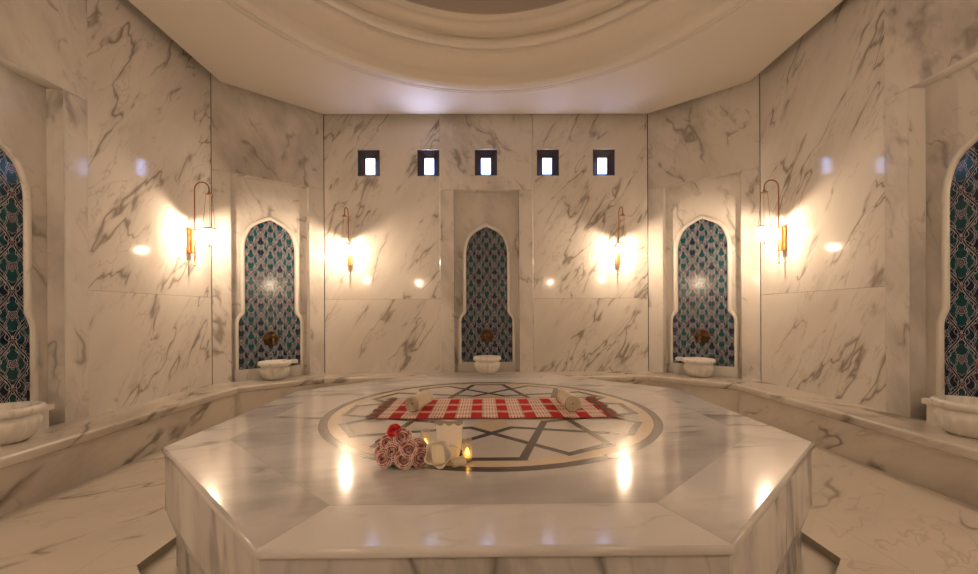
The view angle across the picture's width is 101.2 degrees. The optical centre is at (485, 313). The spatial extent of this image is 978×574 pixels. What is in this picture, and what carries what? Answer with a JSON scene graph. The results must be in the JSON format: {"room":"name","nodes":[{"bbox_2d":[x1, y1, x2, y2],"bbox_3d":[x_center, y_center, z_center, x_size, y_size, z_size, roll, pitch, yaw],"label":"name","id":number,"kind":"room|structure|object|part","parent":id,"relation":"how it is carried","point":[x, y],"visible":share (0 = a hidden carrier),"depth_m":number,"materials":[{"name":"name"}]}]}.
{"room":"spa","nodes":[
{"label":"spa","id":0,"kind":"room"},
{"bbox_2d":[0,0,211,425],"bbox_3d":[-3.676,-1.106,2.895,0.215,4.850,4.810,0,0,0],"label":"wall","id":1,"kind":"structure","parent":0,"point":[105,119],"depth_m":3.73,"materials":[{"name":"stone"}]},
{"bbox_3d":[-3.706,-0.288,2.894,0.001,2.143,0.738,0,0,0],"label":"tile panel","id":2,"kind":"part","parent":1,"relation":"part of","materials":[{"name":"tile"}]},
{"bbox_2d":[187,182,216,265],"bbox_3d":[-3.429,-1.085,4.862,0.332,1.026,0.166,0,0,0],"label":"wall sconce","id":3,"kind":"object","parent":1,"relation":"attached to","point":[209,194],"visible":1,"depth_m":4.85,"materials":[{"name":"gold metal"}]},
{"bbox_3d":[-3.436,-1.085,4.861,0.194,1.026,0.023,0,0,0],"label":"crook rod","id":4,"kind":"part","parent":3,"relation":"part of","materials":[{"name":"gold metal"}]},
{"bbox_3d":[-3.346,-1.021,4.862,0.166,0.021,0.166,0,0,0],"label":"rim plate","id":5,"kind":"part","parent":3,"relation":"part of","materials":[{"name":"gold metal"}]},
{"bbox_2d":[210,73,324,383],"bbox_3d":[-3.116,-1.109,5.822,1.514,4.850,0.201,0,0,-41],"label":"wall","id":6,"kind":"structure","parent":0,"point":[267,169],"depth_m":5.76,"materials":[{"name":"stone"}]},
{"bbox_3d":[-3.129,-0.290,5.842,0.808,2.143,0.001,0,0,-41],"label":"tile panel","id":7,"kind":"part","parent":6,"relation":"part of","materials":[{"name":"tile"}]},
{"bbox_2d":[262,332,278,346],"bbox_3d":[-3.065,0.369,5.772,0.220,0.223,0.191,0,0,-41],"label":"tap","id":8,"kind":"object","parent":6,"relation":"attached to","point":[270,339],"visible":1,"depth_m":5.79,"materials":[{"name":"brown metal"}]},
{"bbox_3d":[-3.062,0.381,5.769,0.076,0.130,0.182,0,0,-41],"label":"spout","id":9,"kind":"part","parent":8,"relation":"part of","materials":[{"name":"brown metal"}]},
{"bbox_2d":[128,0,842,113],"bbox_3d":[0.022,-3.835,2.920,7.240,1.650,6.640,0,0,0],"label":"ceiling","id":10,"kind":"structure","parent":0,"point":[320,56],"depth_m":4.79,"materials":[{"name":"beige paint"}]},
{"bbox_2d":[324,114,647,372],"bbox_3d":[0.013,-1.125,6.333,5.090,4.850,0.215,0,0,0],"label":"wall","id":11,"kind":"structure","parent":0,"point":[525,257],"depth_m":6.24,"materials":[{"name":"stone"}]},
{"bbox_2d":[339,207,351,275],"bbox_3d":[-2.100,-1.091,6.058,0.166,1.026,0.332,0,0,0],"label":"wall sconce","id":12,"kind":"object","parent":11,"relation":"attached to","point":[344,215],"visible":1,"depth_m":6.14,"materials":[{"name":"gold metal"}]},
{"bbox_3d":[-2.099,-1.028,5.975,0.166,0.021,0.166,0,0,0],"label":"rim plate","id":13,"kind":"part","parent":12,"relation":"part of","materials":[{"name":"gold metal"}]},
{"bbox_3d":[-2.100,-1.091,6.065,0.023,1.026,0.194,0,0,0],"label":"crook rod","id":14,"kind":"part","parent":12,"relation":"part of","materials":[{"name":"gold metal"}]},
{"bbox_2d":[358,150,379,175],"bbox_3d":[-1.815,-2.337,6.301,0.344,0.410,0.103,0,0,0],"label":"window","id":15,"kind":"structure","parent":11,"relation":"in","point":[368,160],"depth_m":6.29,"materials":[{"name":"brown wood"}]},
{"bbox_3d":[-1.816,-2.315,6.343,0.148,0.256,0.001,0,0,0],"label":"pane","id":16,"kind":"part","parent":15,"relation":"part of","materials":[{"name":"white glass"}]},
{"bbox_2d":[417,150,438,175],"bbox_3d":[-0.890,-2.341,6.308,0.344,0.410,0.103,0,0,0],"label":"window","id":17,"kind":"structure","parent":11,"relation":"in","point":[428,160],"depth_m":6.30,"materials":[{"name":"brown wood"}]},
{"bbox_3d":[-0.891,-2.320,6.349,0.148,0.256,0.001,0,0,0],"label":"pane","id":18,"kind":"part","parent":17,"relation":"part of","materials":[{"name":"white glass"}]},
{"bbox_2d":[475,150,496,175],"bbox_3d":[0.004,-2.346,6.314,0.344,0.410,0.103,0,0,0],"label":"window","id":19,"kind":"structure","parent":11,"relation":"in","point":[485,160],"depth_m":6.30,"materials":[{"name":"brown wood"}]},
{"bbox_3d":[0.003,-2.324,6.355,0.148,0.256,0.001,0,0,0],"label":"pane","id":20,"kind":"part","parent":19,"relation":"part of","materials":[{"name":"white glass"}]},
{"bbox_2d":[480,329,493,342],"bbox_3d":[0.021,0.353,6.274,0.220,0.223,0.191,0,0,0],"label":"tap","id":21,"kind":"object","parent":11,"relation":"attached to","point":[486,335],"visible":1,"depth_m":6.35,"materials":[{"name":"brown metal"}]},
{"bbox_3d":[0.017,-0.307,6.366,0.808,2.143,0.001,0,0,0],"label":"tile panel","id":22,"kind":"part","parent":11,"relation":"part of","materials":[{"name":"tile"}]},
{"bbox_2d":[537,150,558,175],"bbox_3d":[0.968,-2.351,6.320,0.344,0.410,0.103,0,0,0],"label":"window","id":23,"kind":"structure","parent":11,"relation":"in","point":[547,160],"depth_m":6.31,"materials":[{"name":"brown wood"}]},
{"bbox_3d":[0.968,-2.329,6.362,0.148,0.256,0.001,0,0,0],"label":"pane","id":24,"kind":"part","parent":23,"relation":"part of","materials":[{"name":"white glass"}]},
{"bbox_2d":[593,150,614,175],"bbox_3d":[1.841,-2.355,6.326,0.344,0.410,0.103,0,0,0],"label":"window","id":25,"kind":"structure","parent":11,"relation":"in","point":[603,160],"depth_m":6.32,"materials":[{"name":"brown wood"}]},
{"bbox_3d":[1.841,-2.333,6.368,0.148,0.256,0.001,0,0,0],"label":"pane","id":26,"kind":"part","parent":25,"relation":"part of","materials":[{"name":"white glass"}]},
{"bbox_2d":[615,206,628,273],"bbox_3d":[2.049,-1.113,6.086,0.166,1.026,0.332,0,0,0],"label":"wall sconce","id":27,"kind":"object","parent":11,"relation":"attached to","point":[619,244],"visible":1,"depth_m":6.17,"materials":[{"name":"gold metal"}]},
{"bbox_3d":[2.049,-1.113,6.093,0.023,1.026,0.194,0,0,0],"label":"crook rod","id":28,"kind":"part","parent":27,"relation":"part of","materials":[{"name":"gold metal"}]},
{"bbox_2d":[0,445,977,573],"bbox_3d":[0.049,1.322,2.920,6.640,0.046,6.040,0,0,0],"label":"floor","id":29,"kind":"structure","parent":0,"point":[862,518],"depth_m":2.44,"materials":[{"name":"stone"}]},
{"bbox_2d":[162,374,814,573],"bbox_3d":[0.020,1.023,2.920,3.490,0.648,3.440,0,0,0],"label":"platform","id":30,"kind":"object","parent":29,"relation":"on","point":[682,482],"visible":0.94,"depth_m":1.66,"materials":[{"name":"grey stone"}]},
{"bbox_2d":[374,423,426,469],"bbox_3d":[-0.390,0.609,1.861,0.269,0.184,0.142,0,0,0],"label":"bouquet","id":31,"kind":"object","parent":30,"relation":"on","point":[397,446],"visible":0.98,"depth_m":1.82,"materials":[{"name":"pink plant"}]},
{"bbox_2d":[424,439,453,468],"bbox_3d":[-0.208,0.629,1.805,0.130,0.108,0.098,0,0,0],"label":"soap dish","id":32,"kind":"object","parent":30,"relation":"on","point":[449,453],"visible":0.6,"depth_m":1.82,"materials":[{"name":"beige ceramic"}]},
{"bbox_2d":[431,445,444,464],"bbox_3d":[-0.212,0.631,1.791,0.064,0.084,0.062,0,0,-34],"label":"soap bar","id":33,"kind":"object","parent":32,"relation":"in","point":[437,451],"visible":1,"depth_m":1.78,"materials":[{"name":"beige"}]},
{"bbox_2d":[435,420,462,450],"bbox_3d":[-0.180,0.612,1.966,0.138,0.177,0.053,0,0,4],"label":"mitt","id":34,"kind":"object","parent":30,"relation":"on","point":[449,430],"visible":0.7,"depth_m":1.97,"materials":[{"name":"beige fabric"}]},
{"bbox_3d":[-0.180,0.537,1.976,0.137,0.029,0.003,0,-9,4],"label":"scalloped trim","id":35,"kind":"part","parent":34,"relation":"part of","materials":[{"name":"white fabric"}]},
{"bbox_2d":[449,446,459,460],"bbox_3d":[-0.159,0.667,1.917,0.070,0.064,0.047,0,0,-5],"label":"soap","id":36,"kind":"object","parent":30,"relation":"on","point":[454,449],"visible":0.44,"depth_m":1.91,"materials":[{"name":"beige"}]},
{"bbox_2d":[450,456,466,467],"bbox_3d":[-0.125,0.682,1.849,0.073,0.040,0.041,0,0,-25],"label":"soap bar","id":37,"kind":"object","parent":30,"relation":"on","point":[461,460],"visible":1,"depth_m":1.83,"materials":[{"name":"beige"}]},
{"bbox_2d":[462,443,470,460],"bbox_3d":[-0.088,0.646,1.905,0.045,0.107,0.045,0,0,0],"label":"candle","id":38,"kind":"object","parent":30,"relation":"on","point":[467,456],"visible":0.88,"depth_m":1.90,"materials":[{"name":"yellow wax"}]},
{"bbox_2d":[365,396,623,418],"bbox_3d":[0.054,0.687,2.975,1.728,0.020,0.648,0,0,0],"label":"plaid cloth","id":39,"kind":"object","parent":30,"relation":"on","point":[538,407],"visible":0.93,"depth_m":2.88,"materials":[{"name":"red fabric"}]},
{"bbox_2d":[405,390,432,411],"bbox_3d":[-0.484,0.635,2.931,0.113,0.112,0.275,0,0,13],"label":"rolled towel","id":40,"kind":"object","parent":39,"relation":"on","point":[413,403],"visible":1,"depth_m":2.82,"materials":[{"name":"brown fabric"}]},
{"bbox_2d":[556,389,580,411],"bbox_3d":[0.596,0.629,2.916,0.113,0.112,0.275,0,0,-4],"label":"rolled towel","id":41,"kind":"object","parent":39,"relation":"on","point":[571,402],"visible":1,"depth_m":2.79,"materials":[{"name":"brown fabric"}]},
{"bbox_2d":[0,371,977,516],"bbox_3d":[0.048,1.107,2.920,7.280,0.395,6.680,0,0,0],"label":"bench","id":42,"kind":"object","parent":29,"relation":"on","point":[57,458],"visible":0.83,"depth_m":3.58,"materials":[{"name":"white stone"}]},
{"bbox_2d":[0,401,53,445],"bbox_3d":[-3.479,0.800,2.896,0.430,0.256,0.770,0,0,0],"label":"washbasin","id":43,"kind":"object","parent":42,"relation":"on","point":[19,421],"visible":1,"depth_m":2.88,"materials":[{"name":"white stone"}]},
{"bbox_3d":[-3.479,0.834,2.896,0.385,0.188,0.391,0,0,0],"label":"bowl","id":44,"kind":"part","parent":43,"relation":"part of","materials":[{"name":"stone"}]},
{"bbox_2d":[257,359,297,379],"bbox_3d":[-2.932,0.797,5.716,0.555,0.256,0.430,0,0,-41],"label":"washbasin","id":45,"kind":"object","parent":42,"relation":"on","point":[278,369],"visible":1,"depth_m":5.54,"materials":[{"name":"white stone"}]},
{"bbox_3d":[-2.979,0.831,5.675,0.391,0.188,0.385,0,0,-41],"label":"bowl","id":46,"kind":"part","parent":45,"relation":"part of","materials":[{"name":"stone"}]},
{"bbox_2d":[473,355,500,373],"bbox_3d":[0.024,0.782,6.145,0.430,0.256,0.430,0,0,0],"label":"washbasin","id":47,"kind":"object","parent":42,"relation":"on","point":[484,364],"visible":1,"depth_m":6.00,"materials":[{"name":"white stone"}]},
{"bbox_3d":[0.024,0.816,6.145,0.391,0.188,0.385,0,0,0],"label":"bowl","id":48,"kind":"part","parent":47,"relation":"part of","materials":[{"name":"stone"}]},
{"bbox_2d":[675,357,715,377],"bbox_3d":[2.985,0.767,5.757,0.555,0.256,0.430,0,0,40],"label":"washbasin","id":49,"kind":"object","parent":42,"relation":"on","point":[702,367],"visible":1,"depth_m":5.59,"materials":[{"name":"white stone"}]},
{"bbox_3d":[3.033,0.800,5.716,0.391,0.188,0.385,0,0,40],"label":"bowl","id":50,"kind":"part","parent":49,"relation":"part of","materials":[{"name":"stone"}]},
{"bbox_2d":[921,395,977,438],"bbox_3d":[3.571,0.764,2.945,0.430,0.256,0.770,0,0,0],"label":"washbasin","id":51,"kind":"object","parent":42,"relation":"on","point":[957,415],"visible":1,"depth_m":2.93,"materials":[{"name":"white stone"}]},
{"bbox_3d":[3.571,0.798,2.945,0.385,0.188,0.391,0,0,0],"label":"bowl","id":52,"kind":"part","parent":51,"relation":"part of","materials":[{"name":"stone"}]},
{"bbox_2d":[648,73,761,380],"bbox_3d":[3.148,-1.141,5.865,1.514,4.850,0.201,0,0,40],"label":"wall","id":53,"kind":"structure","parent":0,"point":[704,185],"depth_m":5.80,"materials":[{"name":"stone"}]},
{"bbox_2d":[694,329,710,343],"bbox_3d":[3.113,0.338,5.815,0.220,0.223,0.191,0,0,40],"label":"tap","id":54,"kind":"object","parent":53,"relation":"attached to","point":[702,336],"visible":1,"depth_m":5.83,"materials":[{"name":"brown metal"}]},
{"bbox_3d":[3.110,0.349,5.811,0.076,0.130,0.182,0,0,40],"label":"spout","id":55,"kind":"part","parent":54,"relation":"part of","materials":[{"name":"brown metal"}]},
{"bbox_3d":[3.169,-0.323,5.885,0.808,2.143,0.001,0,0,40],"label":"tile panel","id":56,"kind":"part","parent":53,"relation":"part of","materials":[{"name":"tile"}]},
{"bbox_2d":[760,0,977,419],"bbox_3d":[3.748,-1.144,2.946,0.215,4.850,4.810,0,0,0],"label":"wall","id":57,"kind":"structure","parent":0,"point":[869,119],"depth_m":3.76,"materials":[{"name":"stone"}]},
{"bbox_2d":[756,179,786,263],"bbox_3d":[3.475,-1.120,4.889,0.332,1.026,0.166,0,0,0],"label":"wall sconce","id":58,"kind":"object","parent":57,"relation":"attached to","point":[763,227],"visible":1,"depth_m":4.88,"materials":[{"name":"gold metal"}]},
{"bbox_3d":[3.392,-1.056,4.889,0.166,0.021,0.166,0,0,0],"label":"rim plate","id":59,"kind":"part","parent":58,"relation":"part of","materials":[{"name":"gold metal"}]},
{"bbox_3d":[3.482,-1.120,4.889,0.194,1.026,0.023,0,0,0],"label":"crook rod","id":60,"kind":"part","parent":58,"relation":"part of","materials":[{"name":"gold metal"}]},
{"bbox_3d":[3.786,-0.326,2.946,0.001,2.143,0.738,0,0,0],"label":"tile panel","id":61,"kind":"part","parent":57,"relation":"part of","materials":[{"name":"tile"}]}
]}

